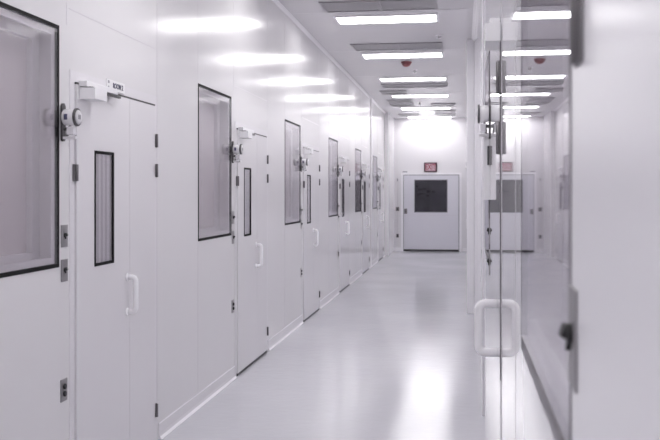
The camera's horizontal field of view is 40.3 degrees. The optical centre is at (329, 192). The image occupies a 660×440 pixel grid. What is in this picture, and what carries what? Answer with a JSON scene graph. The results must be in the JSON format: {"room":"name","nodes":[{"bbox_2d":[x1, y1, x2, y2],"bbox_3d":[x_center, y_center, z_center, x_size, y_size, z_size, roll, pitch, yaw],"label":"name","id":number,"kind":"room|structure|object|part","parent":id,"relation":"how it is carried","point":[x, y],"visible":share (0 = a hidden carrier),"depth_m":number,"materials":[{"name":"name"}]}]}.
{"room":"clean room","nodes":[
{"label":"clean room","id":0,"kind":"room"},
{"bbox_2d":[0,0,384,439],"bbox_3d":[-0.595,-0.210,9.892,0.161,3.620,29.800,0,0,8],"label":"wall","id":1,"kind":"structure","parent":0,"point":[250,52],"depth_m":6.52,"materials":[{"name":"white paint"}]},
{"bbox_2d":[0,1,58,277],"bbox_3d":[-1.466,-0.225,3.923,0.148,1.180,0.975,0,0,8],"label":"window","id":2,"kind":"structure","parent":1,"relation":"in","point":[20,30],"depth_m":4.28,"materials":[{"name":"clear glass"}]},
{"bbox_3d":[-1.531,-0.225,3.932,0.015,1.180,0.975,0,0,8],"label":"panel","id":3,"kind":"part","parent":2,"relation":"part of","materials":[{"name":"white glass"}]},
{"bbox_3d":[-1.509,-0.225,3.929,0.030,1.180,0.975,0,0,8],"label":"frame","id":4,"kind":"part","parent":2,"relation":"part of","materials":[{"name":"white plastic"}]},
{"bbox_2d":[60,377,66,402],"bbox_3d":[-1.309,0.975,4.443,0.015,0.110,0.070,0,0,8],"label":"power outlet","id":5,"kind":"object","parent":1,"relation":"attached to","point":[63,383],"visible":1,"depth_m":4.43,"materials":[{"name":"grey metal"}]},
{"bbox_2d":[61,259,67,281],"bbox_3d":[-1.305,0.385,4.447,0.023,0.110,0.070,0,0,8],"label":"lock plate","id":6,"kind":"object","parent":1,"relation":"attached to","point":[64,263],"visible":1,"depth_m":4.44,"materials":[{"name":"grey metal"}]},
{"bbox_2d":[61,225,67,247],"bbox_3d":[-1.305,0.215,4.447,0.023,0.110,0.070,0,0,8],"label":"lock plate","id":7,"kind":"object","parent":1,"relation":"attached to","point":[64,228],"visible":1,"depth_m":4.44,"materials":[{"name":"grey metal"}]},
{"bbox_2d":[60,103,81,140],"bbox_3d":[-1.273,-0.345,4.423,0.092,0.188,0.090,0,0,8],"label":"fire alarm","id":8,"kind":"object","parent":1,"relation":"attached to","point":[69,117],"visible":1,"depth_m":4.40,"materials":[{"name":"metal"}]},
{"bbox_3d":[-1.314,-0.345,4.429,0.011,0.188,0.038,0,0,8],"label":"plate","id":9,"kind":"part","parent":8,"relation":"part of","materials":[{"name":"metal"}]},
{"bbox_2d":[63,136,77,138],"bbox_3d":[-1.276,-0.269,4.423,0.066,0.013,0.032,0,0,8],"label":"shelf","id":10,"kind":"object","parent":8,"relation":"attached to","point":[64,137],"depth_m":4.41,"materials":[{"name":"white plastic"}]},
{"bbox_2d":[96,154,111,262],"bbox_3d":[-1.243,0.085,4.918,0.002,0.610,0.260,0,0,8],"label":"window blind","id":11,"kind":"object","parent":1,"relation":"attached to","point":[103,161],"depth_m":4.93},
{"bbox_2d":[69,69,157,439],"bbox_3d":[-1.163,0.491,5.144,0.100,2.217,1.290,0,0,8],"label":"door","id":12,"kind":"structure","parent":1,"relation":"in","point":[113,166],"depth_m":5.04,"materials":[{"name":"white metal"}]},
{"bbox_3d":[-1.208,-0.536,4.841,0.044,0.016,0.452,0,0,8],"label":"closer arm","id":13,"kind":"part","parent":12,"relation":"part of","materials":[{"name":"metal"}]},
{"bbox_3d":[-1.149,0.594,5.243,0.070,0.251,0.048,0,0,8],"label":"handle","id":14,"kind":"part","parent":12,"relation":"part of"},
{"bbox_2d":[106,78,124,93],"bbox_3d":[-1.213,-0.600,5.096,0.006,0.060,0.270,0,0,8],"label":"room sign","id":15,"kind":"object","parent":1,"relation":"attached to","point":[120,87],"visible":0.97,"depth_m":5.10,"materials":[{"name":"white plastic"}]},
{"bbox_2d":[198,83,230,240],"bbox_3d":[-0.983,-0.225,7.197,0.148,1.180,0.975,0,0,8],"label":"window","id":16,"kind":"structure","parent":1,"relation":"in","point":[209,99],"depth_m":7.51,"materials":[{"name":"clear glass"}]},
{"bbox_3d":[-1.049,-0.225,7.207,0.015,1.180,0.975,0,0,8],"label":"panel","id":17,"kind":"part","parent":16,"relation":"part of","materials":[{"name":"white glass"}]},
{"bbox_3d":[-1.027,-0.225,7.204,0.030,1.180,0.975,0,0,8],"label":"frame","id":18,"kind":"part","parent":16,"relation":"part of","materials":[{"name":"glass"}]},
{"bbox_2d":[232,299,234,312],"bbox_3d":[-0.827,0.975,7.718,0.015,0.110,0.070,0,0,8],"label":"lock plate","id":19,"kind":"object","parent":1,"relation":"attached to","point":[233,303],"visible":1,"depth_m":7.71,"materials":[{"name":"grey metal"}]},
{"bbox_2d":[232,141,242,162],"bbox_3d":[-0.791,-0.345,7.697,0.092,0.188,0.090,0,0,8],"label":"fire alarm","id":20,"kind":"object","parent":1,"relation":"attached to","point":[236,149],"visible":1,"depth_m":7.68,"materials":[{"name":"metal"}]},
{"bbox_3d":[-0.832,-0.345,7.703,0.011,0.188,0.038,0,0,8],"label":"plate","id":21,"kind":"part","parent":20,"relation":"part of","materials":[{"name":"metal"}]},
{"bbox_2d":[245,169,249,233],"bbox_3d":[-0.761,0.085,8.193,0.002,0.610,0.260,0,0,8],"label":"window blind","id":22,"kind":"object","parent":1,"relation":"attached to","point":[247,171],"depth_m":8.23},
{"bbox_2d":[235,121,268,375],"bbox_3d":[-0.681,0.491,8.419,0.100,2.217,1.290,0,0,8],"label":"door","id":23,"kind":"structure","parent":1,"relation":"in","point":[251,176],"depth_m":8.31,"materials":[{"name":"white metal"}]},
{"bbox_3d":[-0.667,0.594,8.518,0.070,0.251,0.048,0,0,8],"label":"handle","id":24,"kind":"part","parent":23,"relation":"part of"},
{"bbox_2d":[158,252,385,438],"bbox_3d":[-0.639,1.548,8.964,0.024,0.105,27.950,0,0,8],"label":"baseboard","id":25,"kind":"structure","parent":1,"relation":"attached to","point":[172,421],"depth_m":7.15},
{"bbox_2d":[285,119,300,224],"bbox_3d":[-0.501,-0.225,10.472,0.148,1.180,0.975,0,0,8],"label":"window","id":26,"kind":"structure","parent":1,"relation":"in","point":[288,124],"depth_m":10.88,"materials":[{"name":"clear glass"}]},
{"bbox_3d":[-0.567,-0.225,10.482,0.015,1.180,0.975,0,0,8],"label":"panel","id":27,"kind":"part","parent":26,"relation":"part of","materials":[{"name":"grey glass"}]},
{"bbox_3d":[-0.545,-0.225,10.479,0.030,1.180,0.975,0,0,8],"label":"frame","id":28,"kind":"part","parent":26,"relation":"part of","materials":[{"name":"black metal"}]},
{"bbox_2d":[301,157,308,171],"bbox_3d":[-0.309,-0.345,10.972,0.092,0.188,0.090,0,0,8],"label":"fire alarm","id":29,"kind":"object","parent":1,"relation":"attached to","point":[304,162],"visible":1,"depth_m":10.95,"materials":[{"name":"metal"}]},
{"bbox_2d":[308,176,309,221],"bbox_3d":[-0.279,0.085,11.468,0.002,0.610,0.260,0,0,8],"label":"window blind","id":30,"kind":"object","parent":1,"relation":"attached to","point":[308,176],"depth_m":11.53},
{"bbox_2d":[302,142,319,321],"bbox_3d":[-0.199,0.491,11.694,0.100,2.217,1.290,0,0,8],"label":"door","id":31,"kind":"structure","parent":1,"relation":"in","point":[310,179],"depth_m":11.59,"materials":[{"name":"white metal"}]},
{"bbox_3d":[-0.185,0.594,11.793,0.070,0.251,0.048,0,0,8],"label":"handle","id":32,"kind":"part","parent":31,"relation":"part of","materials":[{"name":"white plastic"}]},
{"bbox_2d":[272,0,385,113],"bbox_3d":[-0.634,-2.002,8.963,0.034,0.035,27.950,0,0,8],"label":"cove","id":33,"kind":"object","parent":1,"relation":"attached to","point":[276,2],"visible":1,"depth_m":12.46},
{"bbox_2d":[329,137,337,216],"bbox_3d":[-0.019,-0.225,13.747,0.148,1.180,0.975,0,0,8],"label":"window","id":34,"kind":"structure","parent":1,"relation":"in","point":[335,142],"depth_m":14.17,"materials":[{"name":"clear glass"}]},
{"bbox_3d":[-0.062,-0.225,13.753,0.030,1.180,0.975,0,0,8],"label":"frame","id":35,"kind":"part","parent":34,"relation":"part of","materials":[{"name":"black metal"}]},
{"bbox_2d":[338,165,343,176],"bbox_3d":[0.173,-0.345,14.247,0.092,0.188,0.090,0,0,8],"label":"fire alarm","id":36,"kind":"object","parent":1,"relation":"attached to","point":[340,169],"visible":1,"depth_m":14.22,"materials":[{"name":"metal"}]},
{"bbox_2d":[339,154,349,291],"bbox_3d":[0.283,0.491,14.968,0.100,2.217,1.290,0,0,8],"label":"door","id":37,"kind":"structure","parent":1,"relation":"in","point":[344,184],"depth_m":14.93,"materials":[{"name":"white metal"}]},
{"bbox_3d":[0.297,0.594,15.067,0.070,0.251,0.048,0,0,8],"label":"handle","id":38,"kind":"part","parent":37,"relation":"part of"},
{"bbox_2d":[355,148,360,211],"bbox_3d":[0.463,-0.225,17.022,0.148,1.180,0.975,0,0,8],"label":"window","id":39,"kind":"structure","parent":1,"relation":"in","point":[357,151],"depth_m":16.88,"materials":[{"name":"clear glass"}]},
{"bbox_2d":[361,170,365,179],"bbox_3d":[0.655,-0.345,17.521,0.092,0.188,0.090,0,0,8],"label":"fire alarm","id":40,"kind":"object","parent":1,"relation":"attached to","point":[363,173],"visible":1,"depth_m":17.50,"materials":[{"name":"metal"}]},
{"bbox_2d":[362,161,369,273],"bbox_3d":[0.765,0.491,18.243,0.100,2.217,1.290,0,0,8],"label":"door","id":41,"kind":"structure","parent":1,"relation":"in","point":[365,166],"depth_m":18.16,"materials":[{"name":"white metal"}]},
{"bbox_2d":[370,98,371,266],"bbox_3d":[0.881,-0.210,19.267,0.030,3.620,0.060,0,0,8],"label":"strip","id":42,"kind":"object","parent":1,"relation":"attached to","point":[371,98],"visible":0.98,"depth_m":19.23,"materials":[{"name":"white metal"}]},
{"bbox_2d":[373,156,376,208],"bbox_3d":[0.945,-0.225,20.296,0.148,1.180,0.975,0,0,8],"label":"window","id":43,"kind":"structure","parent":1,"relation":"in","point":[374,157],"depth_m":20.14,"materials":[{"name":"clear glass"}]},
{"bbox_2d":[378,166,383,260],"bbox_3d":[1.247,0.491,21.518,0.100,2.217,1.290,0,0,8],"label":"door","id":44,"kind":"structure","parent":1,"relation":"in","point":[380,169],"depth_m":21.48,"materials":[{"name":"white metal"}]},
{"bbox_2d":[385,113,393,255],"bbox_3d":[1.569,-0.210,23.699,0.100,3.620,1.850,0,0,8],"label":"pilaster","id":45,"kind":"object","parent":1,"relation":"attached to","point":[389,120],"visible":0.94,"depth_m":23.05,"materials":[{"name":"white paint"}]},
{"bbox_2d":[158,251,485,439],"bbox_3d":[0.522,1.650,9.728,2.420,0.100,30.100,0,0,8],"label":"floor","id":46,"kind":"structure","parent":0,"point":[393,355],"depth_m":7.87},
{"bbox_2d":[342,180,343,215],"bbox_3d":[0.203,0.085,14.743,0.002,0.610,0.260,0,0,8],"label":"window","id":47,"kind":"structure","parent":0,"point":[342,180],"depth_m":14.77,"materials":[{"name":"grey glass"}]},
{"bbox_2d":[278,0,473,118],"bbox_3d":[0.522,-2.070,9.728,2.420,0.101,30.100,0,0,8],"label":"ceiling","id":48,"kind":"structure","parent":0,"point":[454,25],"depth_m":12.62,"materials":[{"name":"paint"}]},
{"bbox_2d":[319,0,437,12],"bbox_3d":[0.529,-2.013,9.706,1.240,0.014,0.520,0,0,8],"label":"ceiling vent","id":49,"kind":"object","parent":48,"relation":"in","point":[367,5],"visible":1,"depth_m":9.69,"materials":[{"name":"grey metal"}]},
{"bbox_2d":[323,2,378,11],"bbox_3d":[0.228,-2.016,9.751,0.570,0.006,0.460,0,0,8],"label":"grille","id":50,"kind":"object","parent":49,"relation":"attached to","point":[327,6],"depth_m":9.74,"materials":[{"name":"grey metal"}]},
{"bbox_2d":[379,0,434,9],"bbox_3d":[0.831,-2.016,9.662,0.570,0.006,0.460,0,0,8],"label":"grille","id":51,"kind":"object","parent":49,"relation":"attached to","point":[383,4],"depth_m":9.65,"materials":[{"name":"grey metal"}]},
{"bbox_2d":[333,13,438,24],"bbox_3d":[0.661,-2.014,10.465,1.200,0.012,0.470,0,0,8],"label":"recessed light","id":52,"kind":"object","parent":48,"relation":"in","point":[434,17],"visible":1,"depth_m":10.47,"materials":[{"name":"white plastic"}]},
{"bbox_2d":[379,90,407,93],"bbox_3d":[1.281,-2.013,18.107,0.540,0.014,0.520,0,0,8],"label":"ceiling vent","id":53,"kind":"object","parent":48,"relation":"in","point":[402,91],"visible":1,"depth_m":18.12,"materials":[{"name":"grey metal"}]},
{"bbox_2d":[382,91,405,93],"bbox_3d":[1.281,-2.016,18.107,0.480,0.006,0.460,0,0,8],"label":"grille","id":54,"kind":"object","parent":53,"relation":"attached to","point":[383,92],"depth_m":18.12,"materials":[{"name":"grey metal"}]},
{"bbox_2d":[350,42,442,50],"bbox_3d":[0.928,-2.013,12.417,1.240,0.014,0.520,0,0,8],"label":"ceiling vent","id":55,"kind":"object","parent":48,"relation":"in","point":[419,45],"visible":1,"depth_m":12.41,"materials":[{"name":"grey metal"}]},
{"bbox_2d":[353,44,395,49],"bbox_3d":[0.627,-2.016,12.462,0.570,0.006,0.460,0,0,8],"label":"grille","id":56,"kind":"object","parent":55,"relation":"attached to","point":[355,46],"depth_m":12.41,"materials":[{"name":"grey metal"}]},
{"bbox_2d":[398,43,440,48],"bbox_3d":[1.230,-2.016,12.373,0.570,0.006,0.460,0,0,8],"label":"grille","id":57,"kind":"object","parent":55,"relation":"attached to","point":[400,45],"depth_m":12.35,"materials":[{"name":"grey metal"}]},
{"bbox_2d":[386,99,411,102],"bbox_3d":[1.536,-2.013,19.838,0.540,0.014,0.520,0,0,8],"label":"ceiling vent","id":58,"kind":"object","parent":48,"relation":"in","point":[409,100],"visible":1,"depth_m":19.91,"materials":[{"name":"grey metal"}]},
{"bbox_2d":[389,100,410,101],"bbox_3d":[1.536,-2.016,19.838,0.480,0.006,0.460,0,0,8],"label":"grille","id":59,"kind":"object","parent":58,"relation":"attached to","point":[389,100],"depth_m":19.80,"materials":[{"name":"grey metal"}]},
{"bbox_2d":[360,52,443,58],"bbox_3d":[1.069,-2.014,13.235,1.200,0.012,0.470,0,0,8],"label":"recessed light","id":60,"kind":"object","parent":48,"relation":"in","point":[411,54],"visible":1,"depth_m":13.22,"materials":[{"name":"white plastic"}]},
{"bbox_2d":[390,104,414,106],"bbox_3d":[1.667,-2.013,20.728,0.540,0.014,0.520,0,0,8],"label":"ceiling vent","id":61,"kind":"object","parent":48,"relation":"in","point":[392,105],"visible":1,"depth_m":20.82,"materials":[{"name":"grey metal"}]},
{"bbox_2d":[392,104,412,105],"bbox_3d":[1.667,-2.016,20.728,0.480,0.006,0.460,0,0,8],"label":"grille","id":62,"kind":"object","parent":61,"relation":"attached to","point":[392,104],"depth_m":20.70,"materials":[{"name":"grey metal"}]},
{"bbox_2d":[401,61,411,66],"bbox_3d":[1.181,-1.981,13.927,0.170,0.078,0.170,0,0,8],"label":"smoke detector","id":63,"kind":"object","parent":48,"relation":"attached to","point":[404,63],"visible":1,"depth_m":13.87,"materials":[{"name":"red plastic"}]},
{"bbox_2d":[398,114,419,115],"bbox_3d":[2.053,-2.013,23.350,0.540,0.014,0.520,0,0,8],"label":"ceiling vent","id":64,"kind":"object","parent":48,"relation":"in","point":[398,114],"visible":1,"depth_m":23.27,"materials":[{"name":"grey metal"}]},
{"bbox_2d":[378,77,446,81],"bbox_3d":[1.477,-2.014,16.006,1.200,0.012,0.470,0,0,8],"label":"recessed light","id":65,"kind":"object","parent":48,"relation":"in","point":[399,78],"visible":1,"depth_m":16.02,"materials":[{"name":"white plastic"}]},
{"bbox_2d":[381,78,444,80],"bbox_3d":[1.477,-2.015,16.006,1.140,0.007,0.400,0,0,8],"label":"diffuser","id":66,"kind":"object","parent":65,"relation":"attached to","point":[382,79],"depth_m":16.02,"materials":[{"name":"white plastic"}]},
{"bbox_2d":[381,83,447,87],"bbox_3d":[1.596,-2.013,16.948,1.240,0.014,0.520,0,0,8],"label":"ceiling vent","id":67,"kind":"object","parent":48,"relation":"in","point":[419,84],"visible":1,"depth_m":16.93,"materials":[{"name":"grey metal"}]},
{"bbox_2d":[383,85,413,87],"bbox_3d":[1.294,-2.016,16.993,0.570,0.006,0.460,0,0,8],"label":"grille","id":68,"kind":"object","parent":67,"relation":"attached to","point":[384,86],"depth_m":17.09,"materials":[{"name":"grey metal"}]},
{"bbox_2d":[415,84,445,86],"bbox_3d":[1.897,-2.016,16.904,0.570,0.006,0.460,0,0,8],"label":"grille","id":69,"kind":"object","parent":67,"relation":"attached to","point":[416,85],"depth_m":16.93,"materials":[{"name":"grey metal"}]},
{"bbox_2d":[391,94,449,97],"bbox_3d":[1.885,-2.014,18.776,1.200,0.012,0.470,0,0,8],"label":"recessed light","id":70,"kind":"object","parent":48,"relation":"in","point":[418,95],"visible":1,"depth_m":18.67,"materials":[{"name":"white plastic"}]},
{"bbox_2d":[393,95,447,96],"bbox_3d":[1.885,-2.015,18.776,1.140,0.007,0.400,0,0,8],"label":"diffuser","id":71,"kind":"object","parent":70,"relation":"attached to","point":[393,95],"depth_m":18.76,"materials":[{"name":"white plastic"}]},
{"bbox_2d":[400,107,450,109],"bbox_3d":[2.293,-2.014,21.546,1.200,0.012,0.470,0,0,8],"label":"recessed light","id":72,"kind":"object","parent":48,"relation":"in","point":[404,108],"visible":1,"depth_m":21.56,"materials":[{"name":"white plastic"}]},
{"bbox_2d":[402,108,449,109],"bbox_3d":[2.293,-2.015,21.546,1.140,0.007,0.400,0,0,8],"label":"diffuser","id":73,"kind":"object","parent":72,"relation":"attached to","point":[402,108],"depth_m":21.56,"materials":[{"name":"white plastic"}]},
{"bbox_2d":[407,116,451,118],"bbox_3d":[2.671,-2.014,24.118,1.200,0.012,0.470,0,0,8],"label":"recessed light","id":74,"kind":"object","parent":48,"relation":"in","point":[420,116],"visible":1,"depth_m":24.14,"materials":[{"name":"white plastic"}]},
{"bbox_2d":[408,117,450,117],"bbox_3d":[2.671,-2.015,24.118,1.140,0.007,0.400,0,0,8],"label":"diffuser","id":75,"kind":"object","parent":74,"relation":"attached to","point":[408,117],"depth_m":24.14,"materials":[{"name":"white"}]},
{"bbox_2d":[431,103,455,105],"bbox_3d":[2.597,-2.013,20.591,0.540,0.014,0.520,0,0,8],"label":"ceiling vent","id":76,"kind":"object","parent":48,"relation":"in","point":[432,104],"visible":1,"depth_m":20.59,"materials":[{"name":"grey metal"}]},
{"bbox_2d":[433,104,453,105],"bbox_3d":[2.597,-2.016,20.591,0.480,0.006,0.460,0,0,8],"label":"grille","id":77,"kind":"object","parent":76,"relation":"attached to","point":[433,104],"depth_m":20.69,"materials":[{"name":"grey metal"}]},
{"bbox_2d":[434,110,455,112],"bbox_3d":[2.845,-2.013,22.273,0.540,0.014,0.520,0,0,8],"label":"ceiling vent","id":78,"kind":"object","parent":48,"relation":"in","point":[434,110],"visible":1,"depth_m":22.29,"materials":[{"name":"grey metal"}]},
{"bbox_2d":[435,114,455,115],"bbox_3d":[2.997,-2.013,23.312,0.540,0.014,0.520,0,0,8],"label":"ceiling vent","id":79,"kind":"object","parent":48,"relation":"in","point":[435,114],"visible":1,"depth_m":23.34,"materials":[{"name":"grey metal"}]},
{"bbox_2d":[394,118,466,247],"bbox_3d":[2.704,-0.210,24.543,2.420,3.620,0.150,0,0,8],"label":"wall","id":80,"kind":"structure","parent":0,"point":[417,141],"depth_m":24.47,"materials":[{"name":"paint"}]},
{"bbox_2d":[397,183,397,233],"bbox_3d":[1.846,0.435,24.585,0.012,1.370,0.012,0,0,8],"label":"conduit","id":81,"kind":"object","parent":80,"relation":"attached to","point":[397,183],"visible":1,"depth_m":24.58,"materials":[{"name":"white metal"}]},
{"bbox_2d":[394,247,466,251],"bbox_3d":[2.741,1.550,24.452,2.000,0.100,0.020,0,0,8],"label":"baseboard","id":82,"kind":"structure","parent":80,"relation":"attached to","point":[395,248],"depth_m":24.56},
{"bbox_2d":[424,162,436,171],"bbox_3d":[2.728,-0.685,24.436,0.350,0.260,0.055,0,0,8],"label":"exit sign","id":83,"kind":"object","parent":80,"relation":"attached to","point":[428,166],"visible":1,"depth_m":24.41,"materials":[{"name":"red plastic"}]},
{"bbox_2d":[401,173,461,251],"bbox_3d":[2.743,0.532,24.417,1.635,2.135,0.088,0,0,8],"label":"door","id":84,"kind":"structure","parent":80,"relation":"in","point":[431,203],"depth_m":24.43,"materials":[{"name":"white paint"},{"name":"glass"}]},
{"bbox_2d":[474,0,554,439],"bbox_3d":[1.640,-0.210,9.563,0.161,3.620,29.800,0,0,8],"label":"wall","id":85,"kind":"structure","parent":0,"point":[524,417],"depth_m":2.97,"materials":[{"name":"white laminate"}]},
{"bbox_2d":[467,39,473,313],"bbox_3d":[1.870,-0.210,11.996,0.095,3.620,0.280,0,0,8],"label":"post","id":86,"kind":"object","parent":85,"relation":"attached to","point":[470,43],"visible":0.89,"depth_m":11.86,"materials":[{"name":"white metal"}]},
{"bbox_2d":[471,0,476,40],"bbox_3d":[1.544,-2.002,9.577,0.034,0.035,29.800,0,0,8],"label":"cove","id":87,"kind":"object","parent":85,"relation":"attached to","point":[475,1],"visible":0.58,"depth_m":10.37,"materials":[{"name":"white"}]},
{"bbox_2d":[482,0,483,415],"bbox_3d":[1.098,-0.210,6.469,0.012,3.620,0.080,0,0,8],"label":"strip","id":88,"kind":"object","parent":85,"relation":"attached to","point":[482,0],"visible":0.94,"depth_m":6.43,"materials":[{"name":"white metal"}]},
{"bbox_2d":[477,99,489,138],"bbox_3d":[0.837,-0.400,4.910,0.074,0.216,0.099,0,0,8],"label":"door closer","id":89,"kind":"object","parent":85,"relation":"attached to","point":[483,112],"visible":0.97,"depth_m":4.88,"materials":[{"name":"metal"}]},
{"bbox_2d":[479,134,488,136],"bbox_3d":[0.839,-0.312,4.910,0.053,0.015,0.035,0,0,8],"label":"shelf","id":90,"kind":"object","parent":89,"relation":"attached to","point":[480,135],"depth_m":4.89,"materials":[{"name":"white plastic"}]},
{"bbox_3d":[0.870,-0.400,4.906,0.009,0.216,0.042,0,0,8],"label":"plate","id":91,"kind":"part","parent":89,"relation":"part of","materials":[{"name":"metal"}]},
{"bbox_2d":[483,137,489,199],"bbox_3d":[0.865,-0.133,4.973,0.038,0.345,0.108,0,0,8],"label":"control box","id":92,"kind":"object","parent":85,"relation":"attached to","point":[486,141],"visible":0.93,"depth_m":4.93,"materials":[{"name":"white plastic"}]},
{"bbox_2d":[485,51,489,257],"bbox_3d":[1.035,-0.209,5.520,0.150,1.212,0.987,0,0,8],"label":"window","id":93,"kind":"structure","parent":85,"relation":"in","point":[487,68],"depth_m":5.39,"materials":[{"name":"clear glass"}]},
{"bbox_2d":[474,4,501,439],"bbox_3d":[0.719,0.435,4.190,0.099,2.330,1.410,0,0,8],"label":"door","id":94,"kind":"structure","parent":85,"relation":"in","point":[493,29],"depth_m":3.93,"materials":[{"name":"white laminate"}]},
{"bbox_3d":[0.681,0.593,3.943,0.096,0.253,0.038,0,0,8],"label":"handle","id":95,"kind":"part","parent":94,"relation":"part of","materials":[{"name":"white plastic"}]},
{"bbox_3d":[0.767,0.435,4.183,0.001,2.330,1.410,0,0,8],"label":"frame","id":96,"kind":"part","parent":94,"relation":"part of","materials":[{"name":"white metal"}]},
{"bbox_2d":[487,249,489,274],"bbox_3d":[0.876,0.385,4.986,0.018,0.138,0.088,0,0,8],"label":"lock plate","id":97,"kind":"object","parent":85,"relation":"attached to","point":[488,259],"visible":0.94,"depth_m":4.94,"materials":[{"name":"grey metal"}]},
{"bbox_2d":[487,219,489,243],"bbox_3d":[0.876,0.215,4.986,0.018,0.138,0.088,0,0,8],"label":"lock plate","id":98,"kind":"object","parent":85,"relation":"attached to","point":[488,229],"visible":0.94,"depth_m":4.94,"materials":[{"name":"grey metal"}]},
{"bbox_2d":[521,0,570,439],"bbox_3d":[0.480,-0.209,1.748,0.150,1.212,1.072,0,0,8],"label":"window","id":99,"kind":"structure","parent":85,"relation":"in","point":[545,24],"depth_m":1.62,"materials":[{"name":"clear glass"}]},
{"bbox_2d":[570,0,659,439],"bbox_3d":[0.228,0.435,0.577,0.017,2.330,1.328,0,0,8],"label":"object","id":100,"kind":"structure","parent":85,"relation":"in","point":[615,44],"depth_m":0.85,"materials":[{"name":"white paint"}]},
{"bbox_2d":[559,285,577,393],"bbox_3d":[0.315,0.192,1.195,0.021,0.132,0.080,0,0,8],"label":"lock plate","id":101,"kind":"object","parent":100,"relation":"attached to","point":[569,331],"visible":1,"depth_m":1.18,"materials":[{"name":"grey metal"}]},
{"bbox_3d":[0.312,0.191,1.195,0.016,0.037,0.028,0,0,8],"label":"lever","id":102,"kind":"part","parent":101,"relation":"part of","materials":[{"name":"black plastic"}]},
{"bbox_3d":[0.323,0.192,1.194,0.004,0.132,0.080,0,0,8],"label":"plate","id":103,"kind":"part","parent":101,"relation":"part of","materials":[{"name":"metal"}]},
{"bbox_3d":[0.235,0.435,0.576,0.003,2.330,1.328,0,0,8],"label":"frame","id":104,"kind":"part","parent":100,"relation":"part of","materials":[{"name":"white paint"}]}
]}

